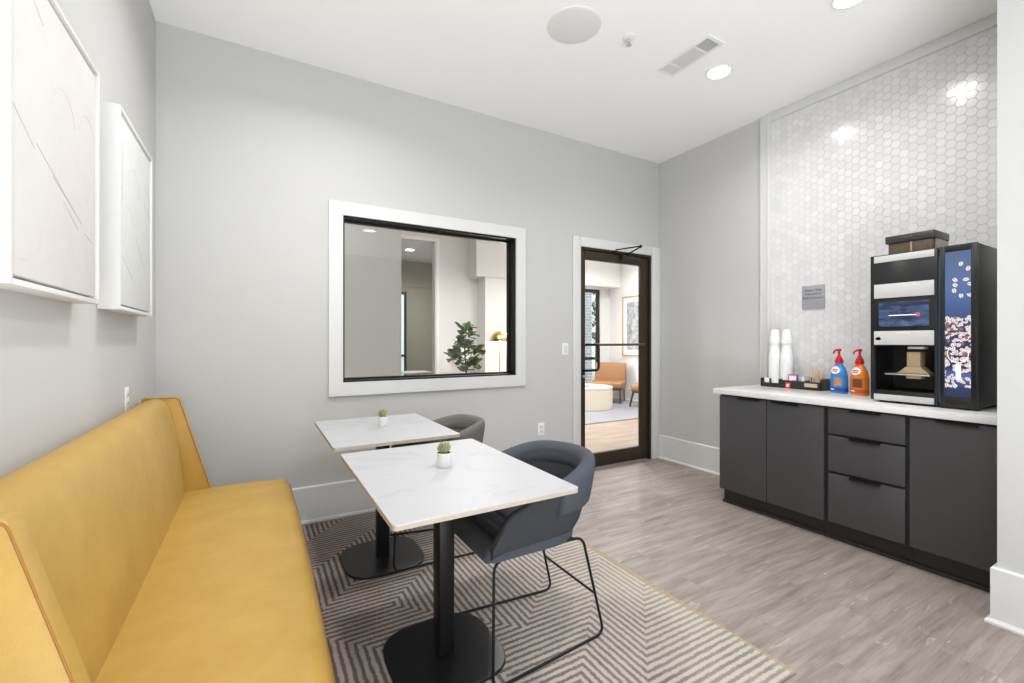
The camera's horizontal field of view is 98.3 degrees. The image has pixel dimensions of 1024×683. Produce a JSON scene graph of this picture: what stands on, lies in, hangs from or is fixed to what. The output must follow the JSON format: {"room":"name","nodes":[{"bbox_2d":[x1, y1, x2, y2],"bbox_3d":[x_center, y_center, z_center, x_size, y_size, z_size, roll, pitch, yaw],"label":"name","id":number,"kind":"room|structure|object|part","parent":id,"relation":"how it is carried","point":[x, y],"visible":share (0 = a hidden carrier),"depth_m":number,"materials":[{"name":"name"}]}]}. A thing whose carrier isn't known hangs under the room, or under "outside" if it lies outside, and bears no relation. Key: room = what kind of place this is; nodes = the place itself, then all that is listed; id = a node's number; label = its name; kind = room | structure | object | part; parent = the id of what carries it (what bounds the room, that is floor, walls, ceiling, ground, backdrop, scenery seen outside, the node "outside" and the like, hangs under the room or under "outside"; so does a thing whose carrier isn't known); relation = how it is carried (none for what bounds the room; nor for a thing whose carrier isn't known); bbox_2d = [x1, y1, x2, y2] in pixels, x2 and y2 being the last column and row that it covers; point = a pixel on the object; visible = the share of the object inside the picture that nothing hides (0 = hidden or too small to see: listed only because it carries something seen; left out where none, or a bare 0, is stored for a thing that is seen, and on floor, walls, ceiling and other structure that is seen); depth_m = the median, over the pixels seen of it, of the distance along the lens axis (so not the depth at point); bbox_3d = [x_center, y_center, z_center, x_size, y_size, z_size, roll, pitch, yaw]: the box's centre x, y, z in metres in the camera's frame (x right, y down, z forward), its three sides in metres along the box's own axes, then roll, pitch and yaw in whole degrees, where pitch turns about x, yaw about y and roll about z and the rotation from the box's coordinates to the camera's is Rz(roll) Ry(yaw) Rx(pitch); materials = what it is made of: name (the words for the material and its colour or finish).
{"room":"common room","nodes":[
{"label":"common room","id":0,"kind":"room"},
{"bbox_2d":[0,0,155,478],"bbox_3d":[-0.515,-0.340,-0.288,0.100,3.220,6.813,0,0,-30],"label":"wall","id":1,"kind":"structure","parent":0,"point":[66,368],"depth_m":1.62,"materials":[{"name":"grey paint"}]},
{"bbox_2d":[0,0,99,303],"bbox_3d":[-1.284,-0.521,1.225,0.069,0.789,0.633,0,0,-30],"label":"framed canvas","id":2,"kind":"object","parent":1,"relation":"attached to","point":[50,84],"visible":1,"depth_m":1.16,"materials":[{"name":"white fabric"}]},
{"bbox_2d":[97,100,151,316],"bbox_3d":[-1.724,-0.530,1.992,0.069,0.807,0.614,0,0,-30],"label":"framed canvas","id":3,"kind":"object","parent":1,"relation":"attached to","point":[125,162],"visible":0.94,"depth_m":1.83,"materials":[{"name":"white fabric"}]},
{"bbox_3d":[-1.718,-0.530,1.995,0.044,0.761,0.568,0,0,-30],"label":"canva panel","id":4,"kind":"part","parent":3,"relation":"part of","materials":[{"name":"white fabric"}]},
{"bbox_2d":[124,386,128,411],"bbox_3d":[-1.815,0.272,2.089,0.009,0.116,0.072,0,0,-30],"label":"power outlet","id":5,"kind":"object","parent":1,"relation":"attached to","point":[126,389],"visible":0.94,"depth_m":2.07,"materials":[{"name":"white plastic"}]},
{"bbox_2d":[345,223,400,377],"bbox_3d":[-2.903,-0.340,3.719,3.943,3.220,0.140,0,0,-30],"label":"wall partition","id":6,"kind":"structure","parent":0,"point":[372,254],"depth_m":4.49,"materials":[{"name":"grey paint"}]},
{"bbox_2d":[156,21,658,488],"bbox_3d":[1.029,-0.340,4.599,7.640,3.220,0.130,0,0,-30],"label":"wall","id":7,"kind":"structure","parent":0,"point":[253,146],"depth_m":3.09,"materials":[{"name":"grey paint"}]},
{"bbox_2d":[292,479,375,524],"bbox_3d":[-0.776,1.143,3.470,3.185,0.254,0.034,0,0,-30],"label":"baseboard","id":8,"kind":"structure","parent":7,"relation":"attached to","point":[334,500],"depth_m":3.17,"materials":[{"name":"white paint"}]},
{"bbox_2d":[328,199,525,396],"bbox_3d":[-0.597,-0.310,3.579,1.649,1.410,0.022,0,0,-30],"label":"trim","id":9,"kind":"structure","parent":7,"relation":"attached to","point":[337,209],"depth_m":3.39,"materials":[{"name":"white paint"}]},
{"bbox_2d":[343,215,515,381],"bbox_3d":[-0.636,-0.310,3.647,1.455,1.216,0.146,0,0,-30],"label":"window","id":10,"kind":"structure","parent":7,"relation":"in","point":[510,242],"depth_m":3.77,"materials":[{"name":"black metal"}]},
{"bbox_2d":[538,422,543,435],"bbox_3d":[0.270,0.807,4.083,0.072,0.116,0.009,0,0,-30],"label":"power outlet","id":11,"kind":"object","parent":7,"relation":"attached to","point":[540,425],"visible":1,"depth_m":4.08,"materials":[{"name":"white plastic"}]},
{"bbox_2d":[562,343,567,354],"bbox_3d":[0.508,0.072,4.220,0.072,0.116,0.010,0,0,-30],"label":"light switch","id":12,"kind":"object","parent":7,"relation":"attached to","point":[564,345],"visible":1,"depth_m":4.21,"materials":[{"name":"white plastic"}]},
{"bbox_2d":[581,245,650,466],"bbox_3d":[1.113,0.160,4.497,0.975,2.221,0.402,0,0,-30],"label":"door","id":13,"kind":"structure","parent":7,"relation":"in","point":[642,450],"depth_m":4.71,"materials":[{"name":"brown metal"}]},
{"bbox_3d":[0.785,0.159,4.386,0.191,0.279,0.053,0,0,-30],"label":"pull handle","id":14,"kind":"part","parent":13,"relation":"part of","materials":[{"name":"black metal"}]},
{"bbox_3d":[1.176,-0.920,4.459,0.237,0.061,0.275,0,0,-30],"label":"closer arm","id":15,"kind":"part","parent":13,"relation":"part of","materials":[{"name":"black metal"}]},
{"bbox_2d":[572,235,659,458],"bbox_3d":[1.099,0.126,4.552,1.190,2.288,0.022,0,0,-30],"label":"trim","id":16,"kind":"structure","parent":7,"relation":"attached to","point":[578,242],"depth_m":4.36,"materials":[{"name":"white paint"}]},
{"bbox_2d":[401,261,431,374],"bbox_3d":[-4.534,-0.340,9.677,7.040,3.220,0.100,0,0,-30],"label":"wall","id":17,"kind":"structure","parent":0,"point":[419,300],"depth_m":10.90,"materials":[{"name":"beige paint"}]},
{"bbox_2d":[401,292,406,374],"bbox_3d":[-2.906,0.040,10.495,0.800,2.460,0.100,0,0,-30],"label":"door","id":18,"kind":"structure","parent":17,"relation":"in","point":[403,294],"depth_m":10.64,"materials":[{"name":"black"}]},
{"bbox_3d":[-2.886,-0.030,10.506,0.645,2.200,0.010,0,0,-30],"label":"glass","id":19,"kind":"part","parent":18,"relation":"part of","materials":[{"name":"white"}]},
{"bbox_2d":[401,284,431,287],"bbox_3d":[-3.634,-1.360,10.118,4.840,0.060,0.030,0,0,-30],"label":"trim","id":20,"kind":"structure","parent":17,"relation":"attached to","point":[403,285],"depth_m":10.84,"materials":[{"name":"beige"}]},
{"bbox_2d":[477,277,505,371],"bbox_3d":[-0.362,0.035,8.472,0.500,2.470,0.340,0,0,-30],"label":"pier","id":21,"kind":"object","parent":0,"point":[491,291],"visible":0.57,"depth_m":8.31,"materials":[{"name":"white paint"}]},
{"bbox_2d":[401,230,609,373],"bbox_3d":[-1.974,-0.340,7.825,9.640,3.220,0.140,0,0,-30],"label":"wall","id":22,"kind":"structure","parent":0,"point":[457,292],"depth_m":8.27,"materials":[{"name":"white paint"}]},
{"bbox_2d":[401,234,438,373],"bbox_3d":[-2.072,-0.323,7.754,1.620,3.185,0.165,0,0,-30],"label":"trim","id":23,"kind":"structure","parent":22,"relation":"attached to","point":[435,246],"depth_m":8.08,"materials":[{"name":"white paint"}]},
{"bbox_2d":[468,239,620,288],"bbox_3d":[0.796,-1.575,9.125,3.540,0.750,0.360,0,0,-30],"label":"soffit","id":24,"kind":"structure","parent":22,"relation":"attached to","point":[485,258],"depth_m":8.35,"materials":[{"name":"white paint"}]},
{"bbox_2d":[585,289,598,362],"bbox_3d":[1.458,-0.075,9.781,1.160,2.190,0.080,0,0,-30],"label":"window","id":25,"kind":"structure","parent":22,"relation":"in","point":[596,292],"depth_m":10.02,"materials":[{"name":"black"}]},
{"bbox_2d":[149,0,996,262],"bbox_3d":[0.069,-2.000,4.362,9.740,0.100,14.500,0,0,-30],"label":"ceiling","id":26,"kind":"structure","parent":0,"point":[495,58],"depth_m":2.97,"materials":[{"name":"white paint"}]},
{"bbox_2d":[547,6,601,44],"bbox_3d":[0.383,-1.946,2.738,0.336,0.008,0.336,0,0,-30],"label":"ceiling speaker","id":27,"kind":"object","parent":26,"relation":"attached to","point":[572,25],"visible":1,"depth_m":2.72,"materials":[{"name":"white"}]},
{"bbox_2d":[622,33,635,46],"bbox_3d":[0.750,-1.923,2.839,0.084,0.053,0.084,0,0,-30],"label":"sprinkler","id":28,"kind":"object","parent":26,"relation":"attached to","point":[628,37],"visible":1,"depth_m":2.83,"materials":[{"name":"white plastic"}]},
{"bbox_2d":[657,34,724,76],"bbox_3d":[1.211,-1.946,3.029,0.165,0.009,0.420,0,0,-30],"label":"ceiling vent","id":29,"kind":"object","parent":26,"relation":"in","point":[708,43],"visible":1,"depth_m":3.01,"materials":[{"name":"white plastic"}]},
{"bbox_2d":[696,38,718,51],"bbox_3d":[1.282,-1.946,2.906,0.121,0.006,0.093,0,0,-30],"label":"grille","id":30,"kind":"object","parent":29,"relation":"attached to","point":[705,44],"depth_m":2.91,"materials":[{"name":"white metal"}]},
{"bbox_2d":[705,64,732,79],"bbox_3d":[1.498,-1.947,3.206,0.188,0.006,0.188,0,0,-30],"label":"recessed light","id":31,"kind":"object","parent":26,"relation":"in","point":[720,71],"visible":1,"depth_m":3.20,"materials":[{"name":"white plastic"}]},
{"bbox_2d":[830,0,863,9],"bbox_3d":[1.918,-1.947,2.512,0.188,0.006,0.188,0,0,-30],"label":"recessed light","id":32,"kind":"object","parent":26,"relation":"in","point":[834,4],"visible":1,"depth_m":2.56,"materials":[{"name":"white plastic"}]},
{"bbox_2d":[610,264,637,387],"bbox_3d":[3.295,-0.340,8.427,0.100,3.220,4.257,0,0,-30],"label":"wall","id":33,"kind":"structure","parent":0,"point":[629,273],"depth_m":9.83,"materials":[{"name":"white paint"}]},
{"bbox_2d":[613,388,637,401],"bbox_3d":[3.261,1.143,8.350,0.034,0.254,4.157,0,0,-30],"label":"baseboard","id":34,"kind":"structure","parent":33,"relation":"attached to","point":[628,392],"depth_m":9.67,"materials":[{"name":"white paint"}]},
{"bbox_2d":[622,295,637,355],"bbox_3d":[2.719,-0.335,9.294,0.034,1.290,1.120,0,0,-30],"label":"framed picture","id":35,"kind":"object","parent":33,"relation":"attached to","point":[629,303],"visible":0.4,"depth_m":9.58,"materials":[{"name":"brown wood"}]},
{"bbox_2d":[627,301,637,349],"bbox_3d":[2.722,-0.335,9.296,0.003,1.030,0.880,0,0,-30],"label":"print","id":36,"kind":"object","parent":35,"relation":"attached to","point":[632,306],"depth_m":9.52},
{"bbox_2d":[302,398,1023,682],"bbox_3d":[-0.453,1.320,5.273,9.740,0.100,16.400,0,0,-30],"label":"floor","id":37,"kind":"structure","parent":0,"point":[827,609],"depth_m":2.31,"materials":[{"name":"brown wood"}]},
{"bbox_2d":[401,370,431,374],"bbox_3d":[-2.427,0.965,9.559,1.300,0.610,0.600,0,0,-30],"label":"side table","id":38,"kind":"object","parent":37,"relation":"on","point":[421,372],"visible":0.23,"depth_m":9.54,"materials":[{"name":"white"}]},
{"bbox_2d":[443,321,485,372],"bbox_3d":[-0.793,0.457,7.542,0.724,1.626,0.589,0,0,-30],"label":"fiddle leaf fig","id":39,"kind":"object","parent":37,"relation":"on","point":[455,353],"visible":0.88,"depth_m":7.52,"materials":[{"name":"green plant"}]},
{"bbox_2d":[302,512,795,682],"bbox_3d":[-0.505,1.265,2.173,2.285,0.010,2.418,0,0,-30],"label":"area rug","id":40,"kind":"object","parent":37,"relation":"on","point":[648,635],"visible":0.44,"depth_m":2.03,"materials":[{"name":"grey carpet"}]},
{"bbox_2d":[0,396,334,682],"bbox_3d":[-1.151,0.777,1.660,0.696,0.966,1.911,0,0,-30],"label":"banquette","id":41,"kind":"object","parent":40,"relation":"on","point":[121,559],"visible":1,"depth_m":1.22,"materials":[{"name":"yellow leather"}]},
{"bbox_2d":[0,399,184,682],"bbox_3d":[-1.367,0.582,1.538,0.197,0.576,1.808,0,0,-30],"label":"backrest","id":42,"kind":"object","parent":41,"relation":"on","point":[99,512],"depth_m":1.20,"materials":[{"name":"yellow leather"}]},
{"bbox_2d":[95,479,332,682],"bbox_3d":[-1.090,0.863,1.700,0.540,0.154,1.810,0,0,-30],"label":"seat cushion","id":43,"kind":"object","parent":41,"relation":"on","point":[227,593],"depth_m":1.34,"materials":[{"name":"yellow leather"}]},
{"bbox_2d":[315,413,459,579],"bbox_3d":[-0.793,0.892,2.712,0.678,0.735,0.835,0,0,-30],"label":"bistro table","id":44,"kind":"object","parent":40,"relation":"on","point":[373,559],"visible":0.94,"depth_m":2.56,"materials":[{"name":"stone"}]},
{"bbox_2d":[377,409,387,426],"bbox_3d":[-0.806,0.473,2.760,0.063,0.104,0.063,0,0,-30],"label":"potted succulent","id":45,"kind":"object","parent":44,"relation":"on","point":[382,419],"visible":1,"depth_m":2.74,"materials":[{"name":"white ceramic"}]},
{"bbox_2d":[377,415,387,426],"bbox_3d":[-0.806,0.495,2.760,0.063,0.060,0.063,0,0,-30],"label":"pot","id":46,"kind":"object","parent":45,"relation":"attached to","point":[382,419],"depth_m":2.74,"materials":[{"name":"white ceramic"}]},
{"bbox_3d":[-0.757,1.254,2.592,0.444,0.012,0.444,0,0,-30],"label":"plate","id":47,"kind":"part","parent":44,"relation":"part of","materials":[{"name":"black metal"}]},
{"bbox_2d":[390,414,484,569],"bbox_3d":[-0.466,0.875,2.749,0.601,0.768,0.553,0,0,-23],"label":"tub chair","id":48,"kind":"object","parent":40,"relation":"on","point":[468,426],"visible":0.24,"depth_m":2.87,"materials":[{"name":"grey fabric"}]},
{"bbox_2d":[341,439,577,682],"bbox_3d":[-0.279,0.892,1.830,0.671,0.735,0.928,0,0,-30],"label":"bistro table","id":49,"kind":"object","parent":40,"relation":"on","point":[406,486],"visible":0.99,"depth_m":1.74,"materials":[{"name":"stone"}]},
{"bbox_2d":[437,441,451,467],"bbox_3d":[-0.285,0.472,1.860,0.063,0.106,0.063,0,0,15],"label":"potted succulent","id":50,"kind":"object","parent":49,"relation":"on","point":[444,456],"visible":1,"depth_m":1.84,"materials":[{"name":"white ceramic"}]},
{"bbox_2d":[437,451,451,467],"bbox_3d":[-0.285,0.495,1.860,0.063,0.060,0.063,0,0,-30],"label":"pot","id":51,"kind":"object","parent":50,"relation":"attached to","point":[444,458],"depth_m":1.83,"materials":[{"name":"white ceramic"}]},
{"bbox_3d":[-0.276,1.254,1.792,0.444,0.012,0.444,0,0,-30],"label":"plate","id":52,"kind":"part","parent":49,"relation":"part of","materials":[{"name":"black metal"}]},
{"bbox_2d":[454,440,602,682],"bbox_3d":[0.069,0.875,1.947,0.601,0.768,0.553,0,0,-30],"label":"tub chair","id":53,"kind":"object","parent":40,"relation":"on","point":[497,536],"visible":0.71,"depth_m":1.77,"materials":[{"name":"fabric"}]},
{"bbox_3d":[0.022,0.773,1.920,0.492,0.093,0.410,0,0,-30],"label":"seat","id":54,"kind":"part","parent":53,"relation":"part of","materials":[{"name":"grey fabric"}]},
{"bbox_2d":[585,399,637,424],"bbox_3d":[1.411,1.264,8.043,3.250,0.012,1.950,0,0,-30],"label":"rug","id":55,"kind":"object","parent":37,"relation":"on","point":[622,411],"visible":0.26,"depth_m":7.74,"materials":[{"name":"fabric"}]},
{"bbox_2d":[490,331,505,371],"bbox_3d":[-0.226,0.537,8.124,0.350,1.465,0.350,0,0,-30],"label":"floor lamp","id":56,"kind":"object","parent":55,"relation":"on","point":[499,336],"visible":0.73,"depth_m":8.01,"materials":[{"name":"gold metal"}]},
{"bbox_3d":[-0.226,-0.100,8.124,0.350,0.190,0.350,0,0,-30],"label":"lamp shade","id":57,"kind":"part","parent":56,"relation":"part of","materials":[{"name":"gold metal"}]},
{"bbox_2d":[585,383,612,410],"bbox_3d":[1.415,1.054,8.489,1.008,0.408,1.008,0,0,-30],"label":"coffee table","id":58,"kind":"object","parent":55,"relation":"on","point":[598,397],"visible":0.41,"depth_m":8.03,"materials":[{"name":"beige fabric"}]},
{"bbox_2d":[589,362,626,403],"bbox_3d":[2.025,0.854,9.316,0.680,0.801,0.738,0,0,22],"label":"lounge chair","id":59,"kind":"object","parent":55,"relation":"on","point":[609,373],"visible":0.7,"depth_m":9.46,"materials":[{"name":"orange leather"}]},
{"bbox_3d":[2.009,0.889,9.275,0.680,0.130,0.650,0,0,22],"label":"seat","id":60,"kind":"part","parent":59,"relation":"part of","materials":[{"name":"orange leather"}]},
{"bbox_3d":[2.129,0.674,9.571,0.660,0.441,0.187,0,0,22],"label":"backrest","id":61,"kind":"part","parent":59,"relation":"part of","materials":[{"name":"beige leather"}]},
{"bbox_2d":[629,384,637,406],"bbox_3d":[2.761,0.854,8.526,0.784,0.805,0.680,0,0,-42],"label":"lounge chair","id":62,"kind":"object","parent":55,"relation":"on","point":[634,387],"visible":0.16,"depth_m":8.51,"materials":[{"name":"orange leather"}]},
{"bbox_3d":[2.304,1.111,8.532,0.116,0.291,0.047,0,0,-10],"label":"leg","id":63,"kind":"part","parent":62,"relation":"part of","materials":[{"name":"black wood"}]},
{"bbox_3d":[2.745,0.887,8.512,0.650,0.130,0.680,0,0,-42],"label":"seat","id":64,"kind":"part","parent":62,"relation":"part of","materials":[{"name":"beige leather"}]},
{"bbox_2d":[720,394,830,537],"bbox_3d":[2.095,0.840,3.327,0.658,0.860,0.756,0,0,-30],"label":"base cabinet","id":65,"kind":"object","parent":37,"relation":"on","point":[774,453],"visible":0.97,"depth_m":3.12,"materials":[{"name":"grey laminate"}]},
{"bbox_3d":[1.740,0.788,3.344,0.019,0.729,0.369,0,0,-30],"label":"door","id":66,"kind":"part","parent":65,"relation":"part of","materials":[{"name":"grey laminate"}]},
{"bbox_3d":[1.758,0.429,3.286,0.032,0.012,0.162,0,0,-30],"label":"handle","id":67,"kind":"part","parent":65,"relation":"part of","materials":[{"name":"black metal"}]},
{"bbox_3d":[1.887,0.429,3.059,0.032,0.012,0.174,0,0,-30],"label":"handle","id":68,"kind":"part","parent":65,"relation":"part of","materials":[{"name":"black metal"}]},
{"bbox_3d":[1.925,0.788,3.020,0.019,0.729,0.368,0,0,-30],"label":"door","id":69,"kind":"part","parent":65,"relation":"part of","materials":[{"name":"grey laminate"}]},
{"bbox_2d":[828,406,911,565],"bbox_3d":[2.386,0.840,2.819,0.658,0.860,0.410,0,0,-30],"label":"base cabinet","id":70,"kind":"object","parent":37,"relation":"on","point":[868,451],"visible":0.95,"depth_m":2.65,"materials":[{"name":"grey laminate"}]},
{"bbox_3d":[2.117,0.843,2.658,0.032,0.012,0.156,0,0,-30],"label":"handle","id":71,"kind":"part","parent":70,"relation":"part of","materials":[{"name":"black metal"}]},
{"bbox_3d":[2.117,0.429,2.658,0.032,0.012,0.156,0,0,-30],"label":"handle","id":72,"kind":"part","parent":70,"relation":"part of","materials":[{"name":"black metal"}]},
{"bbox_3d":[2.117,0.603,2.658,0.032,0.012,0.156,0,0,-30],"label":"handle","id":73,"kind":"part","parent":70,"relation":"part of","materials":[{"name":"black metal"}]},
{"bbox_3d":[2.126,0.992,2.669,0.019,0.308,0.388,0,0,-30],"label":"drawer","id":74,"kind":"part","parent":70,"relation":"part of","materials":[{"name":"grey laminate"}]},
{"bbox_3d":[2.126,0.710,2.669,0.019,0.224,0.388,0,0,-30],"label":"drawer","id":75,"kind":"part","parent":70,"relation":"part of","materials":[{"name":"grey laminate"}]},
{"bbox_3d":[2.126,0.504,2.669,0.019,0.160,0.388,0,0,-30],"label":"drawer","id":76,"kind":"part","parent":70,"relation":"part of","materials":[{"name":"grey laminate"}]},
{"bbox_2d":[909,415,996,592],"bbox_3d":[2.584,0.840,2.473,0.658,0.860,0.384,0,0,-30],"label":"base cabinet","id":77,"kind":"object","parent":37,"relation":"on","point":[953,464],"visible":0.73,"depth_m":2.33,"materials":[{"name":"grey laminate"}]},
{"bbox_2d":[713,384,996,424],"bbox_3d":[2.281,0.390,2.992,0.669,0.040,1.588,0,0,-30],"label":"countertop","id":78,"kind":"structure","parent":77,"relation":"on","point":[986,415],"depth_m":2.73,"materials":[{"name":"white stone"}]},
{"bbox_2d":[761,377,829,390],"bbox_3d":[2.251,0.328,3.536,0.146,0.085,0.456,0,0,-30],"label":"organizer","id":79,"kind":"object","parent":78,"relation":"on","point":[824,385],"visible":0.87,"depth_m":3.42,"materials":[{"name":"grey plastic"}]},
{"bbox_2d":[772,378,778,382],"bbox_3d":[2.141,0.331,3.601,0.007,0.064,0.055,0,0,-30],"label":"box","id":80,"kind":"object","parent":79,"relation":"in","point":[774,380],"visible":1,"depth_m":3.60,"materials":[{"name":"white paper"}]},
{"bbox_2d":[785,382,790,388],"bbox_3d":[2.180,0.347,3.501,0.013,0.046,0.038,0,0,-30],"label":"packet","id":81,"kind":"object","parent":79,"relation":"in","point":[787,384],"visible":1,"depth_m":3.50,"materials":[{"name":"red paper"}]},
{"bbox_2d":[788,374,797,380],"bbox_3d":[2.214,0.311,3.487,0.021,0.103,0.068,0,0,-30],"label":"box","id":82,"kind":"object","parent":79,"relation":"in","point":[791,377],"visible":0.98,"depth_m":3.48,"materials":[{"name":"purple"}]},
{"bbox_2d":[830,349,847,393],"bbox_3d":[2.362,0.211,3.199,0.087,0.318,0.124,0,0,-8],"label":"bottle","id":83,"kind":"object","parent":78,"relation":"on","point":[838,376],"visible":1,"depth_m":3.17,"materials":[{"name":"blue plastic"}]},
{"bbox_2d":[850,349,869,395],"bbox_3d":[2.418,0.211,3.081,0.087,0.318,0.124,0,0,-8],"label":"bottle","id":84,"kind":"object","parent":78,"relation":"on","point":[859,377],"visible":1,"depth_m":3.05,"materials":[{"name":"orange plastic"}]},
{"bbox_2d":[871,229,996,409],"bbox_3d":[2.547,-0.139,2.663,0.481,1.017,0.474,0,0,-30],"label":"coffee machine","id":85,"kind":"object","parent":78,"relation":"on","point":[934,302],"visible":0.98,"depth_m":2.50,"materials":[{"name":"black"}]},
{"bbox_3d":[2.310,-0.084,2.619,0.014,0.884,0.314,0,0,-30],"label":"panel","id":86,"kind":"part","parent":85,"relation":"part of","materials":[{"name":"black"}]},
{"bbox_2d":[885,372,933,376],"bbox_3d":[2.403,0.196,2.655,0.190,0.008,0.208,0,0,-30],"label":"shelf","id":87,"kind":"object","parent":85,"relation":"attached to","point":[908,374],"depth_m":2.59,"materials":[{"name":"silver metal"}]},
{"bbox_3d":[2.396,0.141,2.628,0.088,0.158,0.147,0,0,-30],"label":"spout","id":88,"kind":"part","parent":85,"relation":"part of","materials":[{"name":"beige plastic"}]},
{"bbox_3d":[2.458,-0.623,2.691,0.234,0.049,0.232,0,0,-30],"label":"hopper lid","id":89,"kind":"part","parent":85,"relation":"part of","materials":[{"name":"grey plastic"}]},
{"bbox_3d":[2.428,-0.082,2.409,0.017,0.891,0.152,0,0,-30],"label":"display door","id":90,"kind":"part","parent":85,"relation":"part of","materials":[{"name":"black"}]},
{"bbox_3d":[2.318,0.429,2.308,0.032,0.012,0.159,0,0,-30],"label":"handle","id":91,"kind":"part","parent":77,"relation":"part of","materials":[{"name":"black metal"}]},
{"bbox_2d":[659,119,759,447],"bbox_3d":[2.344,-0.340,3.683,0.100,3.220,2.768,0,0,-30],"label":"wall","id":92,"kind":"structure","parent":0,"point":[709,192],"depth_m":4.33,"materials":[{"name":"grey paint"}]},
{"bbox_2d":[658,434,719,475],"bbox_3d":[1.886,1.143,4.346,0.034,0.254,1.163,0,0,-30],"label":"baseboard","id":93,"kind":"structure","parent":92,"relation":"attached to","point":[702,457],"depth_m":4.48,"materials":[{"name":"white paint"}]},
{"bbox_2d":[760,113,770,383],"bbox_3d":[2.188,-0.789,3.825,0.028,2.319,0.094,0,0,-30],"label":"trim","id":94,"kind":"structure","parent":92,"relation":"attached to","point":[765,121],"depth_m":3.82,"materials":[{"name":"white paint"}]},
{"bbox_2d":[771,13,996,121],"bbox_3d":[2.598,-1.913,3.119,0.020,0.073,1.538,0,0,-30],"label":"trim","id":95,"kind":"structure","parent":92,"relation":"attached to","point":[989,22],"depth_m":3.05,"materials":[{"name":"white paint"}]},
{"bbox_2d":[771,26,996,392],"bbox_3d":[2.600,-0.754,3.123,0.006,2.247,1.539,0,0,-30],"label":"wall tile","id":96,"kind":"structure","parent":92,"relation":"attached to","point":[820,112],"depth_m":3.19,"materials":[{"name":"tile"}]},
{"bbox_2d":[802,284,824,308],"bbox_3d":[2.376,-0.350,3.495,0.007,0.184,0.164,0,0,-30],"label":"wall plaque","id":97,"kind":"object","parent":96,"relation":"attached to","point":[813,297],"visible":1,"depth_m":3.49,"materials":[{"name":"grey"}]},
{"bbox_2d":[771,27,996,385],"bbox_3d":[2.603,-0.754,3.124,0.006,2.248,1.540,0,0,-30],"label":"tile grout","id":98,"kind":"structure","parent":96,"relation":"attached to","point":[994,27],"depth_m":3.19,"materials":[{"name":"grey tile"}]},
{"bbox_2d":[997,0,1023,574],"bbox_3d":[3.638,-0.340,0.498,1.022,3.220,4.045,0,0,-30],"label":"wall","id":99,"kind":"structure","parent":0,"point":[1010,13],"depth_m":1.96,"materials":[{"name":"grey paint"}]},
{"bbox_2d":[984,563,1023,635],"bbox_3d":[3.289,1.143,0.318,0.304,0.254,4.079,0,0,-30],"label":"baseboard","id":100,"kind":"structure","parent":99,"relation":"attached to","point":[1006,586],"depth_m":1.96,"materials":[{"name":"white paint"}]},
{"bbox_3d":[2.170,0.090,3.658,0.093,0.115,0.093,0,0,-30],"label":"paper cup","id":101,"kind":"object","parent":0,"visible":0},
{"bbox_2d":[768,344,780,357],"bbox_3d":[2.170,0.076,3.658,0.093,0.115,0.093,0,0,-30],"label":"paper cup","id":102,"kind":"object","parent":101,"relation":"on","point":[774,352],"visible":0.87,"depth_m":3.63,"materials":[{"name":"white paper"}]},
{"bbox_3d":[2.170,-0.039,3.658,0.081,0.090,0.081,0,0,-30],"label":"paper cup","id":103,"kind":"object","parent":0,"visible":0},
{"bbox_2d":[769,330,779,340],"bbox_3d":[2.170,-0.053,3.658,0.081,0.090,0.081,0,0,-30],"label":"paper cup","id":104,"kind":"object","parent":103,"relation":"on","point":[774,334],"visible":1,"depth_m":3.63,"materials":[{"name":"white paper"}]},
{"bbox_3d":[2.217,0.090,3.576,0.093,0.115,0.093,0,0,-30],"label":"paper cup","id":105,"kind":"object","parent":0,"visible":0},
{"bbox_2d":[780,344,792,357],"bbox_3d":[2.217,0.076,3.576,0.093,0.115,0.093,0,0,-30],"label":"paper cup","id":106,"kind":"object","parent":105,"relation":"on","point":[786,351],"visible":0.88,"depth_m":3.54,"materials":[{"name":"white paper"}]},
{"bbox_3d":[2.217,-0.039,3.576,0.081,0.090,0.081,0,0,-30],"label":"paper cup","id":107,"kind":"object","parent":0,"visible":0},
{"bbox_2d":[781,329,791,340],"bbox_3d":[2.217,-0.053,3.576,0.081,0.090,0.081,0,0,-30],"label":"paper cup","id":108,"kind":"object","parent":107,"relation":"on","point":[786,333],"visible":0.94,"depth_m":3.55,"materials":[{"name":"white paper"}]},
{"label":"outside","id":109,"kind":"structure","parent":0,"visible":0},
{"bbox_3d":[1.098,1.340,16.681,9.500,0.100,12.150,0,0,-30],"label":"ground","id":110,"kind":"structure","parent":109,"visible":0},
{"bbox_2d":[585,292,591,382],"bbox_3d":[1.291,-1.480,12.786,2.360,5.500,0.300,0,0,-30],"label":"brick wall","id":111,"kind":"structure","parent":110,"relation":"on","point":[588,296],"depth_m":13.18,"materials":[{"name":"white brick"}]},
{"bbox_2d":[592,293,594,354],"bbox_3d":[3.036,-0.511,15.565,1.991,3.604,1.873,0,0,-30],"label":"street tree","id":112,"kind":"object","parent":110,"relation":"on","point":[593,302],"visible":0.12,"depth_m":15.18,"materials":[{"name":"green plant"}]}
]}

